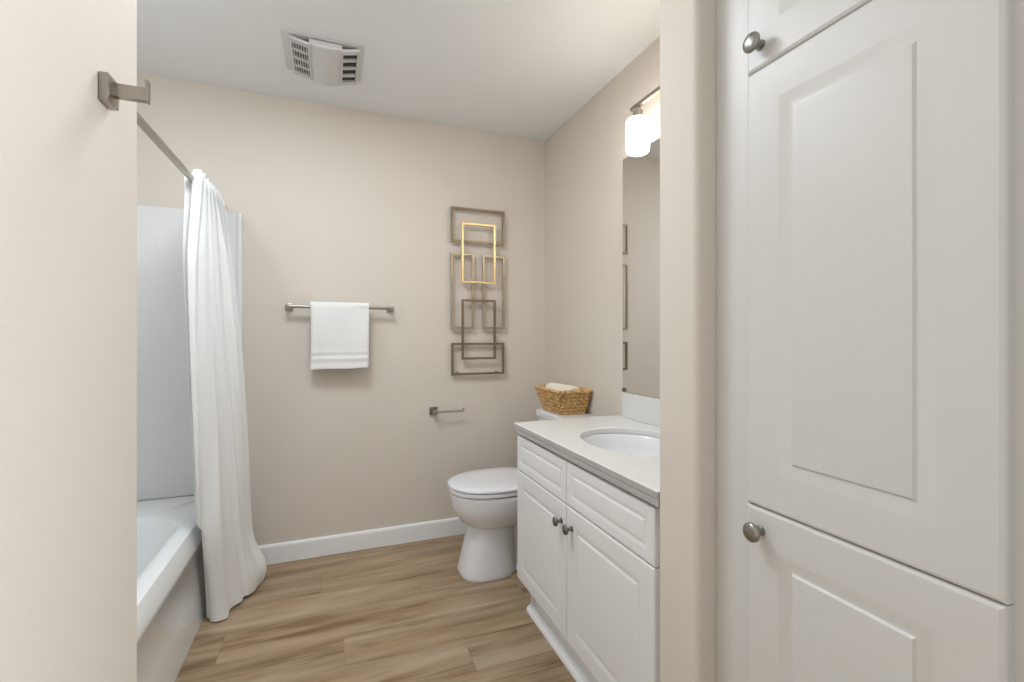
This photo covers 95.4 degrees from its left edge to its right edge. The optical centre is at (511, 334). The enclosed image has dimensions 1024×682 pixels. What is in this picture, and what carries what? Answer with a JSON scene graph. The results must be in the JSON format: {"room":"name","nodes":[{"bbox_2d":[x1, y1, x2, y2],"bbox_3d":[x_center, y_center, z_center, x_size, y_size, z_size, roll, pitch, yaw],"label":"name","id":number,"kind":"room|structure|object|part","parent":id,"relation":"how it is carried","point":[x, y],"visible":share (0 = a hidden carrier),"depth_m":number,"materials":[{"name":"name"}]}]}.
{"room":"bathroom","nodes":[
{"label":"bathroom","id":0,"kind":"room"},
{"bbox_2d":[0,0,136,681],"bbox_3d":[-0.667,-0.030,-0.610,1.084,2.440,2.543,0,0,-21],"label":"wall","id":1,"kind":"structure","parent":0,"point":[68,160],"depth_m":0.56,"materials":[{"name":"paint"}]},
{"bbox_2d":[99,71,150,110],"bbox_3d":[-0.549,-0.345,0.665,0.052,0.043,0.036,0,0,-21],"label":"robe hook","id":2,"kind":"object","parent":1,"relation":"attached to","point":[111,92],"visible":1,"depth_m":0.66,"materials":[{"name":"silver metal"}]},
{"bbox_3d":[-0.569,-0.344,0.657,0.012,0.039,0.036,0,0,-21],"label":"wall plate","id":3,"kind":"part","parent":2,"relation":"part of","materials":[{"name":"silver metal"}]},
{"bbox_3d":[-0.545,-0.345,0.666,0.040,0.019,0.012,0,0,-21],"label":"arm","id":4,"kind":"part","parent":2,"relation":"part of","materials":[{"name":"silver metal"}]},
{"bbox_3d":[-0.526,-0.351,0.674,0.004,0.032,0.013,0,0,-21],"label":"plate","id":5,"kind":"part","parent":2,"relation":"part of","materials":[{"name":"silver metal"}]},
{"bbox_2d":[137,112,225,207],"bbox_3d":[-1.159,-0.639,1.516,0.072,0.072,1.776,0,0,-21],"label":"curtain rod","id":6,"kind":"object","parent":1,"relation":"attached to","point":[141,122],"visible":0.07,"depth_m":1.56,"materials":[{"name":"silver metal"}]},
{"bbox_3d":[-1.159,-0.639,1.516,0.026,0.026,1.773,0,0,-21],"label":"rod","id":7,"kind":"part","parent":6,"relation":"part of","materials":[{"name":"silver metal"}]},
{"bbox_2d":[183,169,266,621],"bbox_3d":[-1.270,0.252,2.094,0.270,1.866,0.524,0,0,-21],"label":"shower curtain","id":8,"kind":"object","parent":6,"relation":"hanging from","point":[234,563],"visible":0.99,"depth_m":1.99,"materials":[{"name":"white fabric"}]},
{"bbox_2d":[137,73,544,545],"bbox_3d":[-0.995,-0.030,2.596,2.781,2.440,0.120,0,0,-21],"label":"wall","id":9,"kind":"structure","parent":0,"point":[336,204],"depth_m":2.60,"materials":[{"name":"paint"}]},
{"bbox_2d":[137,205,242,500],"bbox_3d":[-1.757,0.235,2.226,0.824,1.707,0.019,0,0,-21],"label":"shower surround","id":10,"kind":"object","parent":9,"relation":"attached to","point":[164,434],"visible":0.16,"depth_m":2.25,"materials":[{"name":"white"}]},
{"bbox_2d":[285,303,392,311],"bbox_3d":[-0.921,-0.148,2.518,0.556,0.038,0.076,0,0,-21],"label":"towel bar","id":11,"kind":"object","parent":9,"relation":"attached to","point":[288,306],"visible":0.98,"depth_m":2.46,"materials":[{"name":"silver metal"}]},
{"bbox_3d":[-1.175,-0.148,2.456,0.038,0.038,0.010,0,0,-21],"label":"wall plate","id":12,"kind":"part","parent":11,"relation":"part of","materials":[{"name":"silver metal"}]},
{"bbox_2d":[310,301,368,369],"bbox_3d":[-0.916,0.003,2.486,0.292,0.356,0.061,0,0,-21],"label":"hand towel","id":13,"kind":"object","parent":11,"relation":"hanging from","point":[339,330],"visible":1,"depth_m":2.47,"materials":[{"name":"white fabric"}]},
{"bbox_2d":[258,517,466,564],"bbox_3d":[-0.614,1.140,2.671,1.777,0.100,0.014,0,0,-21],"label":"baseboard","id":14,"kind":"structure","parent":9,"relation":"attached to","point":[288,551],"depth_m":2.58,"materials":[{"name":"paint"}]},
{"bbox_2d":[429,407,463,414],"bbox_3d":[-0.380,0.445,2.734,0.198,0.046,0.064,0,0,-21],"label":"toilet paper holder","id":15,"kind":"object","parent":9,"relation":"attached to","point":[432,410],"visible":1,"depth_m":2.72,"materials":[{"name":"silver metal"}]},
{"bbox_3d":[-0.460,0.445,2.732,0.046,0.046,0.010,0,0,-21],"label":"wall plate","id":16,"kind":"part","parent":15,"relation":"part of","materials":[{"name":"silver metal"}]},
{"bbox_3d":[-0.359,0.440,2.719,0.168,0.024,0.012,0,0,-21],"label":"arm","id":17,"kind":"part","parent":15,"relation":"part of","materials":[{"name":"silver metal"}]},
{"bbox_2d":[450,206,504,375],"bbox_3d":[-0.205,-0.260,2.810,0.338,0.997,0.049,0,0,-21],"label":"wall art","id":18,"kind":"object","parent":9,"relation":"attached to","point":[462,240],"visible":1,"depth_m":2.79,"materials":[{"name":"brown metal"}]},
{"bbox_2d":[175,534,575,681],"bbox_3d":[-0.217,1.220,0.591,2.820,0.060,4.460,0,0,-21],"label":"floor","id":19,"kind":"structure","parent":0,"point":[405,612],"depth_m":1.90,"materials":[{"name":"brown wood"}]},
{"bbox_2d":[137,495,205,681],"bbox_3d":[-1.483,0.990,1.390,0.758,0.399,1.751,0,0,-21],"label":"bathtub","id":20,"kind":"object","parent":19,"relation":"on","point":[171,594],"visible":0.21,"depth_m":1.71,"materials":[{"name":"white ceramic"}]},
{"bbox_2d":[448,408,596,582],"bbox_3d":[0.034,0.802,2.421,0.733,0.774,0.404,0,0,-21],"label":"toilet","id":21,"kind":"object","parent":19,"relation":"on","point":[485,500],"visible":0.52,"depth_m":2.26,"materials":[{"name":"white ceramic"}]},
{"bbox_3d":[-0.092,0.762,2.387,0.470,0.018,0.374,0,0,-21],"label":"seat","id":22,"kind":"part","parent":21,"relation":"part of","materials":[{"name":"white ceramic"}]},
{"bbox_3d":[-0.091,0.738,2.387,0.475,0.024,0.376,0,0,-21],"label":"lid","id":23,"kind":"part","parent":21,"relation":"part of","materials":[{"name":"white ceramic"}]},
{"bbox_2d":[535,384,591,414],"bbox_3d":[0.274,0.349,2.544,0.214,0.134,0.321,0,0,-21],"label":"woven basket","id":24,"kind":"object","parent":21,"relation":"on","point":[563,402],"visible":0.94,"depth_m":2.42,"materials":[{"name":"brown wicker"}]},
{"bbox_2d":[545,382,579,390],"bbox_3d":[0.274,0.314,2.550,0.110,0.094,0.221,0,0,-36],"label":"cloth","id":25,"kind":"object","parent":24,"relation":"in","point":[555,386],"visible":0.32,"depth_m":2.50,"materials":[{"name":"beige fabric"}]},
{"bbox_3d":[0.287,0.435,2.512,0.197,0.040,0.392,0,0,-21],"label":"tank lid","id":26,"kind":"part","parent":21,"relation":"part of","materials":[{"name":"white ceramic"}]},
{"bbox_2d":[517,435,659,681],"bbox_3d":[0.423,0.806,1.669,0.559,0.768,0.947,0,0,-21],"label":"vanity cabinet","id":27,"kind":"object","parent":19,"relation":"on","point":[588,547],"visible":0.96,"depth_m":1.46,"materials":[{"name":"paint"}]},
{"bbox_3d":[0.112,0.816,1.814,0.019,0.466,0.452,0,0,-21],"label":"door","id":28,"kind":"part","parent":27,"relation":"part of","materials":[{"name":"paint"}]},
{"bbox_3d":[0.112,0.506,1.814,0.019,0.146,0.452,0,0,-21],"label":"drawer","id":29,"kind":"part","parent":27,"relation":"part of","materials":[{"name":"paint"}]},
{"bbox_3d":[0.158,0.649,1.624,0.032,0.033,0.033,0,0,-21],"label":"knob","id":30,"kind":"part","parent":27,"relation":"part of","materials":[{"name":"silver metal"}]},
{"bbox_3d":[0.241,1.176,1.585,0.031,0.028,0.921,0,0,-21],"label":"shoe molding","id":31,"kind":"part","parent":27,"relation":"part of","materials":[{"name":"paint"}]},
{"bbox_3d":[0.185,0.649,1.554,0.032,0.033,0.033,0,0,-21],"label":"knob","id":32,"kind":"part","parent":27,"relation":"part of","materials":[{"name":"silver metal"}]},
{"bbox_2d":[514,392,659,506],"bbox_3d":[0.433,0.344,1.676,0.538,0.154,0.956,0,0,-21],"label":"countertop","id":33,"kind":"structure","parent":27,"relation":"on","point":[638,475],"depth_m":1.71,"materials":[{"name":"stone"}]},
{"bbox_2d":[582,433,659,456],"bbox_3d":[0.449,0.477,1.685,0.426,0.148,0.526,0,0,-21],"label":"sink","id":34,"kind":"object","parent":33,"relation":"in","point":[634,444],"visible":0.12,"depth_m":1.89,"materials":[{"name":"white ceramic"}]},
{"bbox_3d":[0.279,0.506,1.382,0.019,0.146,0.468,0,0,-21],"label":"drawer","id":35,"kind":"part","parent":27,"relation":"part of","materials":[{"name":"paint"}]},
{"bbox_3d":[0.279,0.816,1.382,0.019,0.466,0.468,0,0,-21],"label":"door","id":36,"kind":"part","parent":27,"relation":"part of","materials":[{"name":"paint"}]},
{"bbox_2d":[716,0,1023,681],"bbox_3d":[0.811,-0.029,0.850,0.635,2.439,0.602,0,0,-21],"label":"linen cabinet","id":37,"kind":"object","parent":19,"relation":"on","point":[870,153],"visible":1,"depth_m":0.72,"materials":[{"name":"paint"}]},
{"bbox_3d":[0.469,-0.563,0.900,0.032,0.037,0.037,0,0,-21],"label":"knob","id":38,"kind":"part","parent":37,"relation":"part of","materials":[{"name":"silver metal"}]},
{"bbox_3d":[0.469,0.380,0.900,0.032,0.037,0.037,0,0,-21],"label":"knob","id":39,"kind":"part","parent":37,"relation":"part of","materials":[{"name":"silver metal"}]},
{"bbox_3d":[0.550,-0.845,0.760,0.019,0.649,0.387,0,0,-21],"label":"door","id":40,"kind":"part","parent":37,"relation":"part of","materials":[{"name":"paint"}]},
{"bbox_3d":[0.550,0.734,0.760,0.019,0.792,0.387,0,0,-21],"label":"door","id":41,"kind":"part","parent":37,"relation":"part of","materials":[{"name":"paint"}]},
{"bbox_2d":[137,0,659,140],"bbox_3d":[-0.217,-1.280,0.591,2.820,0.060,4.460,0,0,-21],"label":"ceiling","id":42,"kind":"structure","parent":0,"point":[522,68],"depth_m":2.03,"materials":[{"name":"white paint"}]},
{"bbox_2d":[280,29,363,85],"bbox_3d":[-0.847,-1.225,2.101,0.328,0.050,0.310,0,0,-21],"label":"ceiling vent","id":43,"kind":"object","parent":42,"relation":"in","point":[324,61],"visible":1,"depth_m":2.06,"materials":[{"name":"white plastic"}]},
{"bbox_2d":[289,35,311,79],"bbox_3d":[-0.933,-1.224,2.067,0.080,0.026,0.288,0,0,-21],"label":"grille","id":44,"kind":"object","parent":43,"relation":"attached to","point":[300,46],"depth_m":2.04,"materials":[{"name":"white plastic"}]},
{"bbox_3d":[-0.840,-1.219,2.108,0.130,0.038,0.302,0,0,-21],"label":"panel","id":45,"kind":"part","parent":43,"relation":"part of","materials":[{"name":"white plastic"}]},
{"bbox_2d":[340,49,359,84],"bbox_3d":[-0.747,-1.224,2.139,0.077,0.026,0.288,0,0,-21],"label":"grille","id":46,"kind":"object","parent":43,"relation":"attached to","point":[349,58],"depth_m":2.13,"materials":[{"name":"white plastic"}]},
{"bbox_2d":[545,36,659,416],"bbox_3d":[0.614,-0.030,2.123,0.120,2.440,1.920,0,0,-21],"label":"wall","id":47,"kind":"structure","parent":0,"point":[584,157],"depth_m":2.47,"materials":[{"name":"paint"}]},
{"bbox_2d":[622,138,659,398],"bbox_3d":[0.684,-0.281,1.755,0.012,1.098,0.918,0,0,-21],"label":"mirror","id":48,"kind":"object","parent":47,"relation":"attached to","point":[641,174],"visible":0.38,"depth_m":2.04,"materials":[{"name":"grey mirror"}]},
{"bbox_2d":[622,392,659,426],"bbox_3d":[0.683,0.324,1.746,0.020,0.113,0.906,0,0,-21],"label":"backsplash","id":49,"kind":"structure","parent":47,"relation":"attached to","point":[639,408],"depth_m":2.03,"materials":[{"name":"stone"}]},
{"bbox_2d":[626,86,659,156],"bbox_3d":[0.625,-0.872,1.720,0.149,0.247,0.544,0,0,-21],"label":"vanity light","id":50,"kind":"object","parent":47,"relation":"attached to","point":[638,125],"visible":0.32,"depth_m":1.88,"materials":[{"name":"white glass"}]},
{"bbox_3d":[0.518,-0.820,1.920,0.094,0.144,0.094,0,0,-21],"label":"lamp shade","id":51,"kind":"part","parent":50,"relation":"part of","materials":[{"name":"white glass"}]},
{"bbox_2d":[660,0,715,681],"bbox_3d":[0.630,-0.030,1.171,0.535,2.440,0.126,0,0,-21],"label":"wall","id":52,"kind":"structure","parent":0,"point":[687,27],"depth_m":1.05,"materials":[{"name":"paint"}]}
]}

